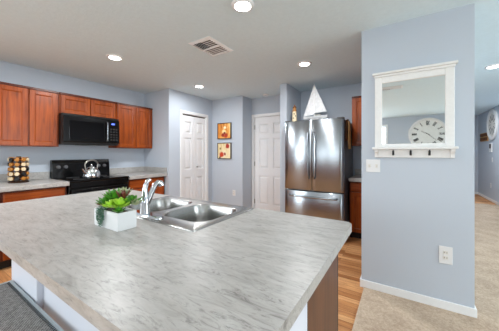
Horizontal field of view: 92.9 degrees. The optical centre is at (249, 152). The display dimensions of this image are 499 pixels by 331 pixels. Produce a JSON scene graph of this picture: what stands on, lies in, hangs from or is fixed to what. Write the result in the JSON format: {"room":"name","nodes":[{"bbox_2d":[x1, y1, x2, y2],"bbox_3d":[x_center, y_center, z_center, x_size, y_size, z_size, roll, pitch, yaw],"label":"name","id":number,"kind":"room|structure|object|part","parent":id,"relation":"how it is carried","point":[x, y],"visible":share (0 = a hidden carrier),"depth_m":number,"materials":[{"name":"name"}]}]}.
{"room":"kitchen","nodes":[
{"label":"kitchen","id":0,"kind":"room"},
{"bbox_2d":[0,61,143,178],"bbox_3d":[-4.027,0.060,1.750,0.120,2.449,7.040,0,0,33],"label":"wall","id":1,"kind":"structure","parent":0,"point":[39,157],"depth_m":3.57,"materials":[{"name":"paint"}]},
{"bbox_2d":[0,172,48,181],"bbox_3d":[-3.263,0.320,2.813,0.020,0.100,1.415,0,0,33],"label":"backsplash","id":2,"kind":"structure","parent":1,"relation":"attached to","point":[34,175],"depth_m":3.26,"materials":[{"name":"grey laminate"}]},
{"bbox_2d":[0,81,58,146],"bbox_3d":[-2.927,-0.466,3.100,0.275,0.765,0.630,0,0,33],"label":"upper cabinet","id":3,"kind":"object","parent":1,"relation":"attached to","point":[29,116],"visible":1,"depth_m":3.03,"materials":[{"name":"brown wood"}]},
{"bbox_3d":[-2.905,-0.455,2.898,0.020,0.719,0.290,0,0,33],"label":"cabinet door","id":4,"kind":"part","parent":3,"relation":"part of","materials":[{"name":"brown wood"}]},
{"bbox_3d":[-2.822,-0.834,3.033,0.014,0.030,0.630,0,0,33],"label":"rail","id":5,"kind":"part","parent":3,"relation":"part of","materials":[{"name":"brown wood"}]},
{"bbox_3d":[-2.740,-0.455,3.156,0.020,0.719,0.290,0,0,33],"label":"cabinet door","id":6,"kind":"part","parent":3,"relation":"part of","materials":[{"name":"brown wood"}]},
{"bbox_2d":[59,92,115,118],"bbox_3d":[-2.544,-0.700,3.697,0.275,0.298,0.775,0,0,33],"label":"upper cabinet","id":7,"kind":"object","parent":1,"relation":"attached to","point":[68,103],"visible":0.92,"depth_m":3.58,"materials":[{"name":"brown wood"}]},
{"bbox_3d":[-2.540,-0.689,3.468,0.020,0.252,0.366,0,0,33],"label":"cabinet door","id":8,"kind":"part","parent":7,"relation":"part of","materials":[{"name":"brown wood"}]},
{"bbox_3d":[-2.439,-0.834,3.630,0.014,0.030,0.775,0,0,33],"label":"rail","id":9,"kind":"part","parent":7,"relation":"part of","materials":[{"name":"brown wood"}]},
{"bbox_2d":[59,113,118,145],"bbox_3d":[-2.479,-0.333,3.647,0.440,0.436,0.775,0,0,33],"label":"microwave","id":10,"kind":"object","parent":7,"relation":"attached to","point":[74,129],"visible":0.98,"depth_m":3.49,"materials":[{"name":"black metal"}]},
{"bbox_3d":[-2.394,-0.335,3.489,0.031,0.368,0.591,0,0,33],"label":"door","id":11,"kind":"part","parent":10,"relation":"part of","materials":[{"name":"black glass"}]},
{"bbox_3d":[-2.217,-0.331,3.696,0.052,0.318,0.020,0,0,33],"label":"handle","id":12,"kind":"part","parent":10,"relation":"part of","materials":[{"name":"metal"}]},
{"bbox_3d":[-2.186,-0.335,3.813,0.031,0.368,0.172,0,0,33],"label":"control panel","id":13,"kind":"part","parent":10,"relation":"part of","materials":[{"name":"black plastic"}]},
{"bbox_3d":[-2.334,-0.689,3.789,0.020,0.252,0.367,0,0,33],"label":"cabinet door","id":14,"kind":"part","parent":7,"relation":"part of","materials":[{"name":"brown wood"}]},
{"bbox_2d":[108,102,152,148],"bbox_3d":[-2.147,-0.466,4.317,0.275,0.765,0.682,0,0,33],"label":"upper cabinet","id":15,"kind":"object","parent":1,"relation":"attached to","point":[135,122],"visible":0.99,"depth_m":4.22,"materials":[{"name":"brown wood"}]},
{"bbox_3d":[-2.129,-0.455,4.109,0.020,0.719,0.322,0,0,33],"label":"cabinet door","id":16,"kind":"part","parent":15,"relation":"part of","materials":[{"name":"brown wood"}]},
{"bbox_3d":[-2.042,-0.834,4.250,0.014,0.030,0.682,0,0,33],"label":"rail","id":17,"kind":"part","parent":15,"relation":"part of","materials":[{"name":"brown wood"}]},
{"bbox_3d":[-1.949,-0.455,4.390,0.020,0.719,0.318,0,0,33],"label":"cabinet door","id":18,"kind":"part","parent":15,"relation":"part of","materials":[{"name":"brown wood"}]},
{"bbox_2d":[109,167,166,173],"bbox_3d":[-1.978,0.320,4.201,0.685,0.100,0.702,0,0,33],"label":"backsplash","id":19,"kind":"structure","parent":1,"relation":"attached to","point":[128,169],"depth_m":4.40,"materials":[{"name":"grey laminate"}]},
{"bbox_2d":[144,88,172,195],"bbox_3d":[-1.791,0.060,4.557,0.855,2.449,0.100,0,0,33],"label":"wall","id":20,"kind":"structure","parent":0,"point":[160,154],"depth_m":4.38,"materials":[{"name":"paint"}]},
{"bbox_2d":[173,90,211,201],"bbox_3d":[-1.131,0.060,4.888,0.100,2.449,1.170,0,0,33],"label":"wall","id":21,"kind":"structure","parent":0,"point":[181,100],"depth_m":4.57,"materials":[{"name":"paint"}]},
{"bbox_2d":[180,110,207,200],"bbox_3d":[-1.141,0.233,4.841,0.113,2.102,0.774,0,0,33],"label":"door","id":22,"kind":"structure","parent":21,"relation":"in","point":[193,126],"depth_m":4.82,"materials":[{"name":"white wood"}]},
{"bbox_2d":[212,96,244,205],"bbox_3d":[-0.458,0.060,5.092,0.813,2.449,0.100,0,0,33],"label":"wall","id":23,"kind":"structure","parent":0,"point":[228,175],"depth_m":5.00,"materials":[{"name":"paint"}]},
{"bbox_2d":[217,122,231,138],"bbox_3d":[-0.538,-0.468,5.062,0.364,0.340,0.033,0,0,33],"label":"framed picture","id":24,"kind":"object","parent":23,"relation":"attached to","point":[224,130],"visible":1,"depth_m":5.05,"materials":[{"name":"fabric"}]},
{"bbox_2d":[217,143,231,158],"bbox_3d":[-0.538,-0.042,5.062,0.364,0.340,0.033,0,0,33],"label":"framed picture","id":25,"kind":"object","parent":23,"relation":"attached to","point":[224,150],"visible":1,"depth_m":5.05,"materials":[{"name":"paper"}]},
{"bbox_2d":[0,194,496,330],"bbox_3d":[1.571,1.334,2.497,8.850,0.100,14.500,0,0,33],"label":"floor","id":26,"kind":"structure","parent":0,"point":[350,291],"depth_m":2.44,"materials":[{"name":"brown wood"}]},
{"bbox_2d":[0,280,63,330],"bbox_3d":[-1.268,1.087,1.136,1.280,0.394,0.466,0,0,33],"label":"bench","id":27,"kind":"object","parent":26,"relation":"on","point":[18,311],"visible":1,"depth_m":1.32,"materials":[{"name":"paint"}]},
{"bbox_2d":[0,186,65,268],"bbox_3d":[-2.786,0.853,2.977,0.640,0.862,0.605,0,0,33],"label":"base cabinet","id":28,"kind":"object","parent":26,"relation":"on","point":[5,261],"visible":0.27,"depth_m":2.71,"materials":[{"name":"brown wood"}]},
{"bbox_3d":[-2.524,0.883,2.810,0.020,0.578,0.563,0,0,33],"label":"cabinet door","id":29,"kind":"part","parent":28,"relation":"part of","materials":[{"name":"brown wood"}]},
{"bbox_3d":[-2.524,0.513,2.810,0.020,0.138,0.563,0,0,33],"label":"drawer","id":30,"kind":"part","parent":28,"relation":"part of","materials":[{"name":"brown wood"}]},
{"bbox_2d":[50,159,128,194],"bbox_3d":[-2.358,0.684,3.551,0.726,1.160,0.791,0,0,33],"label":"stove","id":31,"kind":"object","parent":26,"relation":"on","point":[70,171],"visible":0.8,"depth_m":3.48,"materials":[{"name":"black metal"}]},
{"bbox_2d":[51,174,128,182],"bbox_3d":[-2.370,0.376,3.558,0.639,0.027,0.791,0,0,33],"label":"cooktop","id":32,"kind":"object","parent":31,"relation":"in","point":[77,178],"depth_m":3.43,"materials":[{"name":"black glass"}]},
{"bbox_2d":[81,159,99,177],"bbox_3d":[-2.280,0.227,3.406,0.235,0.266,0.218,0,0,-37],"label":"kettle","id":33,"kind":"object","parent":31,"relation":"on","point":[89,172],"visible":1,"depth_m":3.34,"materials":[{"name":"silver metal"}]},
{"bbox_3d":[-2.273,0.172,3.411,0.025,0.156,0.230,0,0,13],"label":"handle","id":34,"kind":"part","parent":33,"relation":"part of","materials":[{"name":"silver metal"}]},
{"bbox_3d":[-2.117,0.784,3.396,0.030,0.600,0.759,0,0,33],"label":"oven door","id":35,"kind":"part","parent":31,"relation":"part of","materials":[{"name":"black ceramic"}]},
{"bbox_3d":[-2.117,0.430,3.396,0.030,0.078,0.783,0,0,33],"label":"panel","id":36,"kind":"part","parent":31,"relation":"part of","materials":[{"name":"black metal"}]},
{"bbox_3d":[-2.079,0.529,3.372,0.061,0.022,0.685,0,0,33],"label":"oven handle","id":37,"kind":"part","parent":31,"relation":"part of","materials":[{"name":"metal"}]},
{"bbox_2d":[128,176,163,194],"bbox_3d":[-1.995,0.853,4.210,0.640,0.862,0.685,0,0,33],"label":"base cabinet","id":38,"kind":"object","parent":26,"relation":"on","point":[136,184],"visible":0.21,"depth_m":3.96,"materials":[{"name":"brown wood"}]},
{"bbox_3d":[-1.823,0.513,3.904,0.020,0.138,0.315,0,0,33],"label":"drawer","id":39,"kind":"part","parent":38,"relation":"part of","materials":[{"name":"brown wood"}]},
{"bbox_2d":[109,167,166,179],"bbox_3d":[-1.974,0.346,4.198,0.695,0.152,0.702,0,0,33],"label":"countertop","id":40,"kind":"structure","parent":38,"relation":"on","point":[132,172],"depth_m":4.26,"materials":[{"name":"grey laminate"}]},
{"bbox_3d":[-1.647,0.513,4.180,0.020,0.138,0.310,0,0,33],"label":"drawer","id":41,"kind":"part","parent":38,"relation":"part of","materials":[{"name":"brown wood"}]},
{"bbox_3d":[-1.647,0.883,4.180,0.020,0.578,0.310,0,0,33],"label":"cabinet door","id":42,"kind":"part","parent":38,"relation":"part of","materials":[{"name":"brown wood"}]},
{"bbox_2d":[12,254,337,330],"bbox_3d":[-0.615,0.846,1.456,2.122,0.876,0.788,0,0,33],"label":"kitchen island","id":43,"kind":"object","parent":26,"relation":"on","point":[320,313],"visible":0.02,"depth_m":1.17,"materials":[{"name":"paint"}]},
{"bbox_3d":[-0.794,0.846,1.207,2.090,0.876,0.085,0,0,33],"label":"panel","id":44,"kind":"part","parent":43,"relation":"part of","materials":[{"name":"paint"}]},
{"bbox_2d":[0,188,351,330],"bbox_3d":[-0.693,0.389,1.413,2.258,0.038,1.086,0,0,33],"label":"island countertop","id":45,"kind":"structure","parent":43,"relation":"on","point":[256,269],"depth_m":0.79,"materials":[{"name":"grey laminate"}]},
{"bbox_2d":[94,187,142,231],"bbox_3d":[-0.670,0.271,1.201,0.282,0.198,0.174,0,0,33],"label":"planter","id":46,"kind":"object","parent":45,"relation":"on","point":[112,213],"visible":1,"depth_m":1.16,"materials":[{"name":"white ceramic"}]},
{"bbox_2d":[137,178,163,219],"bbox_3d":[-0.570,0.255,1.399,0.256,0.217,0.137,0,0,33],"label":"faucet","id":47,"kind":"object","parent":45,"relation":"on","point":[144,211],"visible":0.91,"depth_m":1.36,"materials":[{"name":"silver metal"}]},
{"bbox_3d":[-0.604,0.205,1.383,0.040,0.117,0.053,0,0,33],"label":"lever","id":48,"kind":"part","parent":47,"relation":"part of","materials":[{"name":"silver metal"}]},
{"bbox_3d":[-0.591,0.355,1.367,0.256,0.016,0.060,0,0,33],"label":"deck plate","id":49,"kind":"part","parent":47,"relation":"part of","materials":[{"name":"silver metal"}]},
{"bbox_3d":[-0.570,0.237,1.410,0.125,0.149,0.040,0,0,-42],"label":"spout","id":50,"kind":"part","parent":47,"relation":"part of","materials":[{"name":"silver metal"}]},
{"bbox_2d":[126,196,253,231],"bbox_3d":[-0.469,0.457,1.563,0.845,0.187,0.551,0,0,33],"label":"sink","id":51,"kind":"object","parent":45,"relation":"in","point":[192,215],"visible":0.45,"depth_m":1.61,"materials":[{"name":"metal"}]},
{"bbox_3d":[-0.635,0.457,1.682,0.360,0.187,0.377,0,0,33],"label":"bowl","id":52,"kind":"part","parent":51,"relation":"part of","materials":[{"name":"metal"}]},
{"bbox_3d":[-0.298,0.457,1.466,0.360,0.187,0.377,0,0,33],"label":"bowl","id":53,"kind":"part","parent":51,"relation":"part of","materials":[{"name":"metal"}]},
{"bbox_3d":[0.317,0.846,1.023,0.020,0.876,0.460,0,0,33],"label":"panel","id":54,"kind":"part","parent":43,"relation":"part of","materials":[{"name":"brown wood"}]},
{"bbox_3d":[-0.433,0.846,1.736,2.053,0.876,0.096,0,0,33],"label":"frame","id":55,"kind":"part","parent":43,"relation":"part of","materials":[{"name":"brown wood"}]},
{"bbox_2d":[285,117,352,221],"bbox_3d":[1.127,0.387,3.861,0.905,1.795,0.884,0,0,33],"label":"refrigerator","id":56,"kind":"object","parent":26,"relation":"on","point":[318,158],"visible":0.87,"depth_m":3.52,"materials":[{"name":"metal"}]},
{"bbox_2d":[292,105,296,120],"bbox_3d":[0.749,-0.642,3.938,0.092,0.320,0.092,0,0,33],"label":"lighthouse figurine","id":57,"kind":"object","parent":56,"relation":"on","point":[294,112],"visible":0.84,"depth_m":3.91,"materials":[{"name":"beige"}]},
{"bbox_3d":[0.918,0.659,3.535,0.746,0.027,0.109,0,0,33],"label":"drawer handle","id":58,"kind":"part","parent":56,"relation":"part of","materials":[{"name":"metal"}]},
{"bbox_3d":[0.951,0.892,3.587,0.905,0.615,0.066,0,0,33],"label":"freezer drawer","id":59,"kind":"part","parent":56,"relation":"part of","materials":[{"name":"metal"}]},
{"bbox_2d":[303,85,326,119],"bbox_3d":[1.049,-0.797,3.794,0.390,0.630,0.084,0,0,33],"label":"model sailboat","id":60,"kind":"object","parent":56,"relation":"on","point":[315,104],"visible":0.9,"depth_m":3.79,"materials":[{"name":"canvas"},{"name":"painted wood"}]},
{"bbox_2d":[346,119,350,148],"bbox_3d":[1.464,-0.276,3.501,0.064,0.444,0.272,0,0,33],"label":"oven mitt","id":61,"kind":"object","parent":56,"relation":"hanging from","point":[348,128],"visible":1,"depth_m":3.44,"materials":[{"name":"brown fabric"}]},
{"bbox_2d":[349,181,361,238],"bbox_3d":[2.032,0.853,3.522,0.940,0.862,0.550,0,0,33],"label":"base cabinet","id":62,"kind":"object","parent":26,"relation":"on","point":[355,188],"visible":0.2,"depth_m":3.51,"materials":[{"name":"brown wood"}]},
{"bbox_2d":[349,169,361,181],"bbox_3d":[2.029,0.346,3.498,0.960,0.152,0.600,0,0,33],"label":"countertop","id":63,"kind":"structure","parent":62,"relation":"on","point":[357,177],"depth_m":3.55,"materials":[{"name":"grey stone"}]},
{"bbox_3d":[1.633,0.878,3.464,0.290,0.588,0.020,0,0,33],"label":"cabinet door","id":64,"kind":"part","parent":62,"relation":"part of","materials":[{"name":"brown wood"}]},
{"bbox_3d":[1.633,0.508,3.464,0.290,0.128,0.020,0,0,33],"label":"drawer","id":65,"kind":"part","parent":62,"relation":"part of","materials":[{"name":"brown wood"}]},
{"bbox_2d":[352,203,498,330],"bbox_3d":[2.735,1.280,0.652,4.500,0.008,12.250,0,0,33],"label":"floor","id":66,"kind":"structure","parent":26,"relation":"on","point":[377,310],"depth_m":1.96,"materials":[{"name":"beige carpet"}]},
{"bbox_3d":[-3.166,0.853,2.383,0.640,0.862,0.795,0,0,33],"label":"base cabinet","id":67,"kind":"object","parent":26,"relation":"on","visible":0},
{"bbox_2d":[0,172,69,192],"bbox_3d":[-2.978,0.346,2.631,0.695,0.152,1.415,0,0,33],"label":"countertop","id":68,"kind":"structure","parent":67,"relation":"on","point":[37,180],"depth_m":2.94,"materials":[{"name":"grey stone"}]},
{"bbox_2d":[7,156,28,182],"bbox_3d":[-2.880,0.207,2.957,0.196,0.325,0.196,0,0,33],"label":"spice rack","id":69,"kind":"object","parent":68,"relation":"on","point":[19,157],"visible":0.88,"depth_m":2.92,"materials":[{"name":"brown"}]},
{"bbox_2d":[245,97,251,206],"bbox_3d":[-0.030,0.060,5.098,0.100,2.449,0.370,0,0,33],"label":"wall","id":70,"kind":"structure","parent":0,"point":[248,102],"depth_m":5.02,"materials":[{"name":"paint"}]},
{"bbox_2d":[0,0,498,114],"bbox_3d":[1.571,-1.215,2.497,8.850,0.100,14.500,0,0,33],"label":"ceiling","id":71,"kind":"structure","parent":0,"point":[71,38],"depth_m":2.44,"materials":[{"name":"paint"}]},
{"bbox_2d":[106,54,122,60],"bbox_3d":[-1.635,-1.154,2.878,0.180,0.022,0.180,0,0,33],"label":"recessed light","id":72,"kind":"object","parent":71,"relation":"in","point":[110,56],"visible":1,"depth_m":2.85,"materials":[{"name":"white"}]},
{"bbox_2d":[109,56,119,59],"bbox_3d":[-1.635,-1.153,2.878,0.128,0.020,0.128,0,0,33],"label":"diffuser","id":73,"kind":"object","parent":72,"relation":"attached to","point":[110,57],"depth_m":2.86,"materials":[{"name":"white plastic"}]},
{"bbox_2d":[194,84,204,87],"bbox_3d":[-0.873,-1.154,4.123,0.180,0.022,0.180,0,0,33],"label":"recessed light","id":74,"kind":"object","parent":71,"relation":"in","point":[196,85],"visible":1,"depth_m":4.09,"materials":[{"name":"white"}]},
{"bbox_2d":[188,36,232,55],"bbox_3d":[-0.418,-1.157,2.608,0.300,0.016,0.400,0,0,33],"label":"ceiling vent","id":75,"kind":"object","parent":71,"relation":"in","point":[209,45],"visible":1,"depth_m":2.58,"materials":[{"name":"white metal"}]},
{"bbox_2d":[231,0,253,12],"bbox_3d":[-0.053,-1.154,1.863,0.180,0.022,0.180,0,0,33],"label":"recessed light","id":76,"kind":"object","parent":71,"relation":"in","point":[242,6],"visible":1,"depth_m":1.85,"materials":[{"name":"white"}]},
{"bbox_2d":[235,1,250,10],"bbox_3d":[-0.053,-1.153,1.863,0.128,0.020,0.128,0,0,33],"label":"diffuser","id":77,"kind":"object","parent":76,"relation":"attached to","point":[239,5],"depth_m":1.85,"materials":[{"name":"white plastic"}]},
{"bbox_2d":[298,61,311,66],"bbox_3d":[0.716,-1.154,3.081,0.180,0.022,0.180,0,0,33],"label":"recessed light","id":78,"kind":"object","parent":71,"relation":"in","point":[301,63],"visible":1,"depth_m":3.05,"materials":[{"name":"white"}]},
{"bbox_2d":[484,63,498,68],"bbox_3d":[3.272,-1.154,3.176,0.180,0.022,0.180,0,0,33],"label":"recessed light","id":79,"kind":"object","parent":71,"relation":"in","point":[492,66],"visible":1,"depth_m":3.16,"materials":[{"name":"white"}]},
{"bbox_2d":[280,83,300,211],"bbox_3d":[0.750,0.060,4.282,0.120,2.449,0.660,0,0,33],"label":"wall","id":80,"kind":"structure","parent":0,"point":[290,96],"depth_m":4.02,"materials":[{"name":"paint"}]},
{"bbox_2d":[252,83,361,175],"bbox_3d":[1.378,0.060,4.343,3.087,2.449,0.120,0,0,33],"label":"wall","id":81,"kind":"structure","parent":0,"point":[337,101],"depth_m":4.21,"materials":[{"name":"paint"}]},
{"bbox_2d":[252,112,279,211],"bbox_3d":[0.439,0.233,4.886,0.909,2.102,0.160,0,0,33],"label":"door","id":82,"kind":"structure","parent":81,"relation":"in","point":[266,129],"depth_m":4.95,"materials":[{"name":"white wood"}]},
{"bbox_2d":[352,96,361,145],"bbox_3d":[2.076,-0.498,3.628,0.900,0.775,0.330,0,0,33],"label":"upper cabinet","id":83,"kind":"object","parent":81,"relation":"attached to","point":[356,100],"visible":0.18,"depth_m":3.69,"materials":[{"name":"brown wood"}]},
{"bbox_2d":[355,169,361,174],"bbox_3d":[2.185,0.320,3.742,0.960,0.100,0.020,0,0,33],"label":"backsplash","id":84,"kind":"structure","parent":81,"relation":"attached to","point":[357,171],"depth_m":3.96,"materials":[{"name":"grey laminate"}]},
{"bbox_2d":[362,3,474,307],"bbox_3d":[1.447,0.060,2.112,0.802,2.449,0.122,0,0,33],"label":"wall partition","id":85,"kind":"structure","parent":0,"point":[411,207],"depth_m":2.02,"materials":[{"name":"paint"}]},
{"bbox_2d":[366,159,379,171],"bbox_3d":[1.155,0.121,2.217,0.118,0.118,0.017,0,0,33],"label":"light switch","id":86,"kind":"object","parent":85,"relation":"attached to","point":[372,165],"visible":1,"depth_m":2.22,"materials":[{"name":"white plastic"}]},
{"bbox_2d":[372,60,458,157],"bbox_3d":[1.392,-0.342,2.032,0.600,0.772,0.068,0,0,33],"label":"wall mirror","id":87,"kind":"object","parent":85,"relation":"attached to","point":[415,106],"visible":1,"depth_m":2.02,"materials":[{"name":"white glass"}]},
{"bbox_3d":[1.405,0.005,2.053,0.564,0.072,0.018,0,0,33],"label":"hook rail","id":88,"kind":"part","parent":87,"relation":"part of","materials":[{"name":"white wood"}]},
{"bbox_3d":[1.395,-0.708,2.037,0.600,0.040,0.056,0,0,33],"label":"cornice","id":89,"kind":"part","parent":87,"relation":"part of","materials":[{"name":"white wood"}]},
{"bbox_2d":[360,274,476,317],"bbox_3d":[1.443,1.247,2.107,0.828,0.075,0.135,0,0,33],"label":"baseboard","id":90,"kind":"structure","parent":85,"relation":"attached to","point":[472,312],"depth_m":2.02,"materials":[{"name":"white wood"}]},
{"bbox_2d":[439,245,452,264],"bbox_3d":[1.602,0.836,1.935,0.088,0.142,0.008,0,0,33],"label":"wall outlet","id":91,"kind":"object","parent":85,"relation":"attached to","point":[445,253],"visible":1,"depth_m":1.93,"materials":[{"name":"white plastic"}]},
{"bbox_2d":[475,115,477,191],"bbox_3d":[6.473,0.060,7.800,1.760,2.449,0.120,0,0,33],"label":"wall","id":92,"kind":"structure","parent":0,"point":[476,116],"depth_m":7.36,"materials":[{"name":"paint"}]},
{"bbox_2d":[478,105,498,201],"bbox_3d":[5.836,0.060,5.286,0.120,2.449,4.800,0,0,33],"label":"wall","id":93,"kind":"structure","parent":0,"point":[488,171],"depth_m":6.54,"materials":[{"name":"paint"}]},
{"bbox_2d":[480,132,488,141],"bbox_3d":[6.699,-0.446,6.776,0.034,0.240,0.720,0,0,33],"label":"plaque","id":94,"kind":"object","parent":93,"relation":"attached to","point":[483,137],"visible":0.98,"depth_m":6.73,"materials":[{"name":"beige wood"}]},
{"bbox_2d":[478,192,498,204],"bbox_3d":[5.780,1.247,5.322,0.013,0.075,4.800,0,0,33],"label":"baseboard","id":95,"kind":"structure","parent":93,"relation":"attached to","point":[480,194],"depth_m":6.35,"materials":[{"name":"white wood"}]},
{"bbox_2d":[489,143,492,151],"bbox_3d":[6.378,-0.136,6.269,0.028,0.240,0.200,0,0,33],"label":"thermostat","id":96,"kind":"object","parent":93,"relation":"attached to","point":[490,144],"visible":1,"depth_m":6.21,"materials":[{"name":"white plastic"}]},
{"bbox_2d":[486,109,497,139],"bbox_3d":[6.295,-0.736,6.156,0.045,0.800,0.800,0,0,33],"label":"wall decor","id":97,"kind":"object","parent":93,"relation":"attached to","point":[492,118],"visible":1,"depth_m":6.14,"materials":[{"name":"white plastic"}]}
]}

